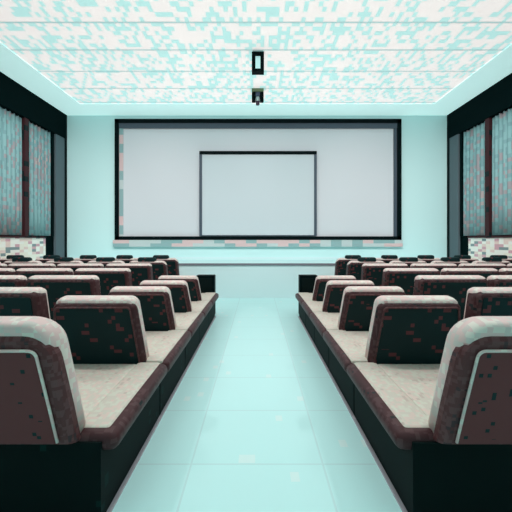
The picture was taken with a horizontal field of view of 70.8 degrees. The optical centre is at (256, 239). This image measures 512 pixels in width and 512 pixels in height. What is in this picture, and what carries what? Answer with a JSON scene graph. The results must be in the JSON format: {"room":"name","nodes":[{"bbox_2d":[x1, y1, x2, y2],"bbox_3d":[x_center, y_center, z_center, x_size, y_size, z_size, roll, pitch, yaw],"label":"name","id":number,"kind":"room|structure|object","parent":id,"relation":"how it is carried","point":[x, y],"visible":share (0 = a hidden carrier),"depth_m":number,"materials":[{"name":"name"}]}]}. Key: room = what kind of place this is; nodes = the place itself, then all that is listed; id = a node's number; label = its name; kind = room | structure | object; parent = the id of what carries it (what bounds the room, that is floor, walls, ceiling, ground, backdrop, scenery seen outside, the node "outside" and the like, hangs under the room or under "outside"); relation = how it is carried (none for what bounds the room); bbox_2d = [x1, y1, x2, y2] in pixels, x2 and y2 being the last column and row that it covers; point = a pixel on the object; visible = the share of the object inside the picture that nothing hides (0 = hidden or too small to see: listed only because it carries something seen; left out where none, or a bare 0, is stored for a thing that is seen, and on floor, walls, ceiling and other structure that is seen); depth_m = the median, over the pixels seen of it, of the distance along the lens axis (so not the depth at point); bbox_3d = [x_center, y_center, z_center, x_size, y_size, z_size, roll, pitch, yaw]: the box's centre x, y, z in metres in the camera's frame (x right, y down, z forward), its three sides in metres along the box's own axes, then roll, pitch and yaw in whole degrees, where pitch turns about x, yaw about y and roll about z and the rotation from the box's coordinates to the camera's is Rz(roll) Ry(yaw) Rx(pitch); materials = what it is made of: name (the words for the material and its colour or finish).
{"room":"auditorium","nodes":[
{"label":"auditorium","id":0,"kind":"room"},
{"bbox_2d":[0,72,66,259],"bbox_3d":[-6.490,-1.285,5.000,0.340,5.770,14.000,0,0,0],"label":"wall","id":1,"kind":"structure","parent":0,"point":[14,97],"depth_m":10.45,"materials":[{"name":"black paint"}]},
{"bbox_2d":[0,106,21,234],"bbox_3d":[-6.410,-1.736,9.200,0.073,3.212,1.205,0,0,0],"label":"curtain","id":2,"kind":"object","parent":1,"relation":"hanging from","point":[10,122],"visible":1,"depth_m":9.31,"materials":[{"name":"teal fabric"}]},
{"bbox_2d":[29,121,50,235],"bbox_3d":[-6.410,-1.736,10.600,0.073,3.212,1.085,0,0,0],"label":"curtain","id":3,"kind":"object","parent":1,"relation":"hanging from","point":[39,138],"visible":0.97,"depth_m":10.58,"materials":[{"name":"teal fabric"}]},
{"bbox_2d":[0,0,511,115],"bbox_3d":[0.000,-4.260,5.100,13.320,0.220,14.200,0,0,0],"label":"ceiling","id":4,"kind":"structure","parent":0,"point":[81,57],"depth_m":8.01,"materials":[{"name":"teal"}]},
{"bbox_2d":[252,50,263,74],"bbox_3d":[0.020,-3.940,8.000,0.270,0.460,0.180,0,0,0],"label":"ceiling light","id":5,"kind":"object","parent":4,"relation":"hanging from","point":[257,55],"visible":1,"depth_m":7.91,"materials":[{"name":"black"}]},
{"bbox_2d":[252,88,263,105],"bbox_3d":[0.020,-3.960,10.000,0.330,0.420,0.240,0,0,0],"label":"ceiling spotlight","id":6,"kind":"object","parent":4,"relation":"attached to","point":[257,93],"visible":1,"depth_m":9.90,"materials":[{"name":"black metal"}]},
{"bbox_2d":[112,298,401,511],"bbox_3d":[0.000,1.700,5.100,13.320,0.200,14.200,0,0,0],"label":"floor","id":7,"kind":"structure","parent":0,"point":[256,421],"depth_m":2.96,"materials":[{"name":"teal tile"}]},
{"bbox_2d":[0,263,7,267],"bbox_3d":[-4.900,1.010,6.920,0.860,1.180,1.200,0,0,0],"label":"seat","id":8,"kind":"object","parent":7,"relation":"on","point":[2,265],"visible":0.08,"depth_m":6.42,"materials":[{"name":"beige fabric"}]},
{"bbox_2d":[0,268,14,274],"bbox_3d":[-4.030,1.010,5.835,0.860,1.180,1.200,0,0,0],"label":"seat","id":9,"kind":"object","parent":7,"relation":"on","point":[3,271],"visible":0.18,"depth_m":5.29,"materials":[{"name":"beige fabric"}]},
{"bbox_2d":[0,275,26,286],"bbox_3d":[-3.160,1.010,4.750,0.860,1.180,1.200,0,0,0],"label":"seat","id":10,"kind":"object","parent":7,"relation":"on","point":[5,280],"visible":0.16,"depth_m":4.18,"materials":[{"name":"fabric"}]},
{"bbox_2d":[0,255,32,262],"bbox_3d":[-5.770,0.980,9.090,0.860,1.240,1.200,0,0,0],"label":"seat","id":11,"kind":"object","parent":7,"relation":"on","point":[9,257],"visible":0.16,"depth_m":8.53,"materials":[{"name":"brown leather"}]},
{"bbox_2d":[4,257,41,264],"bbox_3d":[-4.900,0.980,8.005,0.860,1.240,1.200,0,0,0],"label":"seat","id":12,"kind":"object","parent":7,"relation":"on","point":[15,259],"visible":0.2,"depth_m":7.45,"materials":[{"name":"brown leather"}]},
{"bbox_2d":[0,287,49,318],"bbox_3d":[-2.290,1.010,3.665,0.860,1.180,1.200,0,0,0],"label":"seat","id":13,"kind":"object","parent":7,"relation":"on","point":[14,301],"visible":0.14,"depth_m":3.09,"materials":[{"name":"brown fabric"}]},
{"bbox_2d":[6,263,55,270],"bbox_3d":[-4.030,1.010,6.920,0.860,1.180,1.200,0,0,0],"label":"seat","id":14,"kind":"object","parent":7,"relation":"on","point":[15,266],"visible":0.2,"depth_m":6.35,"materials":[{"name":"beige fabric"}]},
{"bbox_2d":[14,268,72,278],"bbox_3d":[-3.160,1.010,5.835,0.860,1.180,1.200,0,0,0],"label":"seat","id":15,"kind":"object","parent":7,"relation":"on","point":[28,272],"visible":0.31,"depth_m":5.25,"materials":[{"name":"fabric"}]},
{"bbox_2d":[36,255,59,262],"bbox_3d":[-4.900,0.980,9.090,0.860,1.240,1.200,0,0,0],"label":"seat","id":16,"kind":"object","parent":7,"relation":"on","point":[45,258],"visible":0.15,"depth_m":8.53,"materials":[{"name":"brown leather"}]},
{"bbox_2d":[26,275,100,319],"bbox_3d":[-2.290,1.010,4.750,0.860,1.180,1.200,0,0,0],"label":"seat","id":17,"kind":"object","parent":7,"relation":"on","point":[57,287],"visible":0.3,"depth_m":4.17,"materials":[{"name":"fabric"}]},
{"bbox_2d":[45,257,82,265],"bbox_3d":[-4.030,0.980,8.005,0.860,1.240,1.200,0,0,0],"label":"seat","id":18,"kind":"object","parent":7,"relation":"on","point":[58,260],"visible":0.19,"depth_m":7.45,"materials":[{"name":"brown leather"}]},
{"bbox_2d":[56,263,103,272],"bbox_3d":[-3.160,1.010,6.920,0.860,1.180,1.200,0,0,0],"label":"seat","id":19,"kind":"object","parent":7,"relation":"on","point":[73,266],"visible":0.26,"depth_m":6.35,"materials":[{"name":"beige fabric"}]},
{"bbox_2d":[0,316,166,511],"bbox_3d":[-1.323,1.005,2.531,1.055,1.190,1.449,0,0,0],"label":"seat","id":20,"kind":"object","parent":7,"relation":"on","point":[71,434],"visible":1,"depth_m":2.03,"materials":[{"name":"beige leather"}]},
{"bbox_2d":[74,364,135,416],"bbox_3d":[-1.420,1.167,2.632,0.740,0.145,1.145,0,0,0],"label":"seat cushion","id":21,"kind":"object","parent":20,"relation":"on","point":[96,382],"depth_m":2.81,"materials":[{"name":"beige leather"}]},
{"bbox_2d":[74,255,96,262],"bbox_3d":[-4.030,0.980,9.090,0.860,1.240,1.200,0,0,0],"label":"seat","id":22,"kind":"object","parent":7,"relation":"on","point":[84,258],"visible":0.12,"depth_m":8.53,"materials":[{"name":"brown leather"}]},
{"bbox_2d":[73,268,131,294],"bbox_3d":[-2.290,1.010,5.835,0.860,1.180,1.200,0,0,0],"label":"seat","id":23,"kind":"object","parent":7,"relation":"on","point":[109,278],"visible":0.31,"depth_m":5.26,"materials":[{"name":"fabric"}]},
{"bbox_2d":[87,257,124,267],"bbox_3d":[-3.160,0.980,8.005,0.860,1.240,1.200,0,0,0],"label":"seat","id":24,"kind":"object","parent":7,"relation":"on","point":[103,260],"visible":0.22,"depth_m":7.45,"materials":[{"name":"beige fabric"}]},
{"bbox_2d":[53,295,190,413],"bbox_3d":[-1.323,1.050,3.750,1.055,1.100,1.311,0,0,0],"label":"seat","id":25,"kind":"object","parent":7,"relation":"on","point":[99,329],"visible":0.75,"depth_m":3.18,"materials":[{"name":"beige leather"}]},
{"bbox_2d":[145,331,166,350],"bbox_3d":[-1.420,1.167,3.833,0.740,0.145,1.045,0,0,0],"label":"seat cushion","id":26,"kind":"object","parent":25,"relation":"on","point":[154,338],"depth_m":4.00,"materials":[{"name":"beige fabric"}]},
{"bbox_2d":[115,255,137,262],"bbox_3d":[-3.160,0.980,9.090,0.860,1.240,1.200,0,0,0],"label":"seat","id":27,"kind":"object","parent":7,"relation":"on","point":[125,258],"visible":0.1,"depth_m":8.53,"materials":[{"name":"brown leather"}]},
{"bbox_2d":[105,263,152,285],"bbox_3d":[-2.290,1.010,6.920,0.860,1.180,1.200,0,0,0],"label":"seat","id":28,"kind":"object","parent":7,"relation":"on","point":[140,272],"visible":0.3,"depth_m":6.35,"materials":[{"name":"fabric"}]},
{"bbox_2d":[129,257,167,279],"bbox_3d":[-2.290,0.980,8.005,0.860,1.240,1.200,0,0,0],"label":"seat","id":29,"kind":"object","parent":7,"relation":"on","point":[159,267],"visible":0.26,"depth_m":7.45,"materials":[{"name":"black fabric"}]},
{"bbox_2d":[108,286,203,368],"bbox_3d":[-1.323,1.083,4.876,1.055,1.035,1.259,0,0,0],"label":"seat","id":30,"kind":"object","parent":7,"relation":"on","point":[156,303],"visible":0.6,"depth_m":4.33,"materials":[{"name":"fabric"}]},
{"bbox_2d":[175,313,184,321],"bbox_3d":[-1.420,1.167,4.957,0.740,0.145,0.995,0,0,0],"label":"seat cushion","id":31,"kind":"object","parent":30,"relation":"on","point":[179,317],"depth_m":5.13,"materials":[{"name":"beige fabric"}]},
{"bbox_2d":[107,316,215,511],"bbox_3d":[-0.868,1.594,3.900,0.025,0.012,7.200,0,0,0],"label":"trim","id":32,"kind":"structure","parent":7,"relation":"on","point":[112,505],"depth_m":2.87,"materials":[{"name":"grey"}]},
{"bbox_2d":[153,255,178,274],"bbox_3d":[-2.290,0.980,9.090,0.860,1.240,1.200,0,0,0],"label":"seat","id":33,"kind":"object","parent":7,"relation":"on","point":[172,263],"visible":0.24,"depth_m":8.53,"materials":[{"name":"black fabric"}]},
{"bbox_2d":[139,280,212,343],"bbox_3d":[-1.323,1.107,5.926,1.055,0.985,1.157,0,0,0],"label":"seat","id":34,"kind":"object","parent":7,"relation":"on","point":[182,303],"visible":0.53,"depth_m":5.44,"materials":[{"name":"fabric"}]},
{"bbox_2d":[158,275,218,327],"bbox_3d":[-1.323,1.120,6.935,1.055,0.960,1.171,0,0,0],"label":"seat","id":35,"kind":"object","parent":7,"relation":"on","point":[192,280],"visible":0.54,"depth_m":6.45,"materials":[{"name":"fabric"}]},
{"bbox_2d":[197,275,215,312],"bbox_3d":[-1.090,1.175,7.692,0.380,0.850,0.275,0,0,0],"label":"console","id":36,"kind":"object","parent":7,"relation":"on","point":[207,283],"visible":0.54,"depth_m":7.55,"materials":[{"name":"black"}]},
{"bbox_2d":[298,275,316,312],"bbox_3d":[1.090,1.175,7.692,0.380,0.850,0.275,0,0,0],"label":"console","id":37,"kind":"object","parent":7,"relation":"on","point":[306,283],"visible":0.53,"depth_m":7.55,"materials":[{"name":"black plastic"}]},
{"bbox_2d":[295,275,355,327],"bbox_3d":[1.323,1.120,6.935,1.055,0.960,1.171,0,0,0],"label":"seat","id":38,"kind":"object","parent":7,"relation":"on","point":[321,280],"visible":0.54,"depth_m":6.45,"materials":[{"name":"fabric"}]},
{"bbox_2d":[301,280,374,343],"bbox_3d":[1.323,1.107,5.926,1.055,0.985,1.157,0,0,0],"label":"seat","id":39,"kind":"object","parent":7,"relation":"on","point":[331,303],"visible":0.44,"depth_m":5.44,"materials":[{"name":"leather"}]},
{"bbox_2d":[335,255,360,274],"bbox_3d":[2.290,0.980,9.090,0.860,1.240,1.200,0,0,0],"label":"seat","id":40,"kind":"object","parent":7,"relation":"on","point":[341,263],"visible":0.21,"depth_m":8.53,"materials":[{"name":"black fabric"}]},
{"bbox_2d":[298,316,406,511],"bbox_3d":[0.868,1.594,3.900,0.025,0.012,7.200,0,0,0],"label":"trim","id":41,"kind":"structure","parent":7,"relation":"on","point":[401,505],"depth_m":2.87,"materials":[{"name":"grey"}]},
{"bbox_2d":[310,286,405,368],"bbox_3d":[1.323,1.083,4.876,1.055,1.035,1.259,0,0,0],"label":"seat","id":42,"kind":"object","parent":7,"relation":"on","point":[357,303],"visible":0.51,"depth_m":4.33,"materials":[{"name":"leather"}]},
{"bbox_2d":[329,313,338,321],"bbox_3d":[1.420,1.167,4.957,0.740,0.145,0.995,0,0,0],"label":"seat cushion","id":43,"kind":"object","parent":42,"relation":"on","point":[334,317],"depth_m":5.13,"materials":[{"name":"beige fabric"}]},
{"bbox_2d":[346,257,384,279],"bbox_3d":[2.290,0.980,8.005,0.860,1.240,1.200,0,0,0],"label":"seat","id":44,"kind":"object","parent":7,"relation":"on","point":[354,267],"visible":0.26,"depth_m":7.45,"materials":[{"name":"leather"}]},
{"bbox_2d":[361,263,408,285],"bbox_3d":[2.290,1.010,6.920,0.860,1.180,1.200,0,0,0],"label":"seat","id":45,"kind":"object","parent":7,"relation":"on","point":[373,272],"visible":0.27,"depth_m":6.35,"materials":[{"name":"fabric"}]},
{"bbox_2d":[376,255,398,262],"bbox_3d":[3.160,0.980,9.090,0.860,1.240,1.200,0,0,0],"label":"seat","id":46,"kind":"object","parent":7,"relation":"on","point":[385,258],"visible":0.12,"depth_m":8.53,"materials":[{"name":"brown leather"}]},
{"bbox_2d":[323,295,460,413],"bbox_3d":[1.323,1.050,3.750,1.055,1.100,1.311,0,0,0],"label":"seat","id":47,"kind":"object","parent":7,"relation":"on","point":[403,329],"visible":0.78,"depth_m":3.18,"materials":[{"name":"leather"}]},
{"bbox_2d":[347,331,368,350],"bbox_3d":[1.420,1.167,3.833,0.740,0.145,1.045,0,0,0],"label":"seat cushion","id":48,"kind":"object","parent":47,"relation":"on","point":[359,338],"depth_m":4.00,"materials":[{"name":"beige fabric"}]},
{"bbox_2d":[389,257,426,267],"bbox_3d":[3.160,0.980,8.005,0.860,1.240,1.200,0,0,0],"label":"seat","id":49,"kind":"object","parent":7,"relation":"on","point":[407,260],"visible":0.14,"depth_m":7.45,"materials":[{"name":"beige fabric"}]},
{"bbox_2d":[382,268,440,294],"bbox_3d":[2.290,1.010,5.835,0.860,1.180,1.200,0,0,0],"label":"seat","id":50,"kind":"object","parent":7,"relation":"on","point":[404,278],"visible":0.26,"depth_m":5.26,"materials":[{"name":"fabric"}]},
{"bbox_2d":[417,255,439,262],"bbox_3d":[4.030,0.980,9.090,0.860,1.240,1.200,0,0,0],"label":"seat","id":51,"kind":"object","parent":7,"relation":"on","point":[427,258],"visible":0.08,"depth_m":8.53,"materials":[{"name":"brown leather"}]},
{"bbox_2d":[347,316,511,511],"bbox_3d":[1.323,1.005,2.531,1.055,1.190,1.449,0,0,0],"label":"seat","id":52,"kind":"object","parent":7,"relation":"on","point":[441,434],"visible":1,"depth_m":2.03,"materials":[{"name":"beige leather"}]},
{"bbox_2d":[378,364,439,416],"bbox_3d":[1.420,1.167,2.632,0.740,0.145,1.145,0,0,0],"label":"seat cushion","id":53,"kind":"object","parent":52,"relation":"on","point":[417,382],"depth_m":2.81,"materials":[{"name":"beige leather"}]},
{"bbox_2d":[410,263,457,272],"bbox_3d":[3.160,1.010,6.920,0.860,1.180,1.200,0,0,0],"label":"seat","id":54,"kind":"object","parent":7,"relation":"on","point":[439,266],"visible":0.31,"depth_m":6.35,"materials":[{"name":"fabric"}]},
{"bbox_2d":[431,257,468,265],"bbox_3d":[4.030,0.980,8.005,0.860,1.240,1.200,0,0,0],"label":"seat","id":55,"kind":"object","parent":7,"relation":"on","point":[455,260],"visible":0.19,"depth_m":7.45,"materials":[{"name":"fabric"}]},
{"bbox_2d":[413,275,487,319],"bbox_3d":[2.290,1.010,4.750,0.860,1.180,1.200,0,0,0],"label":"seat","id":56,"kind":"object","parent":7,"relation":"on","point":[456,287],"visible":0.31,"depth_m":4.17,"materials":[{"name":"black fabric"}]},
{"bbox_2d":[454,255,477,262],"bbox_3d":[4.900,0.980,9.090,0.860,1.240,1.200,0,0,0],"label":"seat","id":57,"kind":"object","parent":7,"relation":"on","point":[467,258],"visible":0.12,"depth_m":8.53,"materials":[{"name":"brown leather"}]},
{"bbox_2d":[441,268,499,278],"bbox_3d":[3.160,1.010,5.835,0.860,1.180,1.200,0,0,0],"label":"seat","id":58,"kind":"object","parent":7,"relation":"on","point":[485,272],"visible":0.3,"depth_m":5.25,"materials":[{"name":"fabric"}]},
{"bbox_2d":[458,263,507,270],"bbox_3d":[4.030,1.010,6.920,0.860,1.180,1.200,0,0,0],"label":"seat","id":59,"kind":"object","parent":7,"relation":"on","point":[497,266],"visible":0.19,"depth_m":6.35,"materials":[{"name":"beige fabric"}]},
{"bbox_2d":[464,287,511,318],"bbox_3d":[2.290,1.010,3.665,0.860,1.180,1.200,0,0,0],"label":"seat","id":60,"kind":"object","parent":7,"relation":"on","point":[480,301],"visible":0.23,"depth_m":3.09,"materials":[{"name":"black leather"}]},
{"bbox_2d":[472,257,509,264],"bbox_3d":[4.900,0.980,8.005,0.860,1.240,1.200,0,0,0],"label":"seat","id":61,"kind":"object","parent":7,"relation":"on","point":[484,259],"visible":0.16,"depth_m":7.45,"materials":[{"name":"brown leather"}]},
{"bbox_2d":[481,255,511,262],"bbox_3d":[5.770,0.980,9.090,0.860,1.240,1.200,0,0,0],"label":"seat","id":62,"kind":"object","parent":7,"relation":"on","point":[504,257],"visible":0.08,"depth_m":8.53,"materials":[{"name":"brown leather"}]},
{"bbox_2d":[487,275,511,286],"bbox_3d":[3.160,1.010,4.750,0.860,1.180,1.200,0,0,0],"label":"seat","id":63,"kind":"object","parent":7,"relation":"on","point":[493,280],"visible":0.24,"depth_m":4.18,"materials":[{"name":"fabric"}]},
{"bbox_2d":[499,268,511,274],"bbox_3d":[4.030,1.010,5.835,0.860,1.180,1.200,0,0,0],"label":"seat","id":64,"kind":"object","parent":7,"relation":"on","point":[503,271],"visible":0.16,"depth_m":5.29,"materials":[{"name":"beige fabric"}]},
{"bbox_2d":[67,116,446,256],"bbox_3d":[0.000,-1.285,12.100,13.320,5.770,0.200,0,0,0],"label":"wall","id":65,"kind":"structure","parent":0,"point":[90,139],"depth_m":12.00,"materials":[{"name":"teal paint"}]},
{"bbox_2d":[179,263,334,264],"bbox_3d":[0.000,0.672,9.950,12.920,0.055,0.100,0,0,0],"label":"trim","id":66,"kind":"structure","parent":65,"relation":"attached to","point":[179,263],"depth_m":9.90,"materials":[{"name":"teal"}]},
{"bbox_2d":[179,265,334,297],"bbox_3d":[0.000,1.150,10.965,12.920,0.900,2.070,0,0,0],"label":"stage","id":67,"kind":"object","parent":65,"relation":"attached to","point":[232,281],"depth_m":9.93,"materials":[{"name":"teal"}]},
{"bbox_2d":[72,257,441,259],"bbox_3d":[0.000,0.613,11.985,12.660,0.085,0.030,0,0,0],"label":"baseboard","id":68,"kind":"structure","parent":65,"relation":"attached to","point":[177,258],"depth_m":11.97,"materials":[{"name":"teal"}]},
{"bbox_2d":[178,260,335,262],"bbox_3d":[0.000,0.677,11.000,12.920,0.045,2.000,0,0,0],"label":"trim","id":69,"kind":"structure","parent":65,"relation":"attached to","point":[179,261],"depth_m":10.97,"materials":[{"name":"teal"}]},
{"bbox_2d":[113,240,402,246],"bbox_3d":[0.025,0.110,11.930,9.550,0.220,0.140,0,0,0],"label":"trim","id":70,"kind":"structure","parent":65,"relation":"attached to","point":[116,243],"depth_m":11.86,"materials":[{"name":"tile"}]},
{"bbox_2d":[115,119,401,239],"bbox_3d":[0.035,-2.000,11.915,9.470,4.000,0.170,0,0,0],"label":"projection screen","id":71,"kind":"object","parent":65,"relation":"attached to","point":[359,161],"depth_m":11.96,"materials":[{"name":"white fabric"}]},
{"bbox_2d":[447,73,511,259],"bbox_3d":[6.490,-1.285,5.000,0.340,5.770,14.000,0,0,0],"label":"wall","id":72,"kind":"structure","parent":0,"point":[497,98],"depth_m":10.51,"materials":[{"name":"black paint"}]},
{"bbox_2d":[463,121,484,235],"bbox_3d":[6.410,-1.736,10.600,0.073,3.212,1.085,0,0,0],"label":"curtain","id":73,"kind":"object","parent":72,"relation":"hanging from","point":[474,138],"visible":0.98,"depth_m":10.58,"materials":[{"name":"teal fabric"}]},
{"bbox_2d":[492,107,511,234],"bbox_3d":[6.410,-1.736,9.200,0.073,3.212,1.205,0,0,0],"label":"curtain","id":74,"kind":"object","parent":72,"relation":"hanging from","point":[501,122],"visible":1,"depth_m":9.42,"materials":[{"name":"teal fabric"}]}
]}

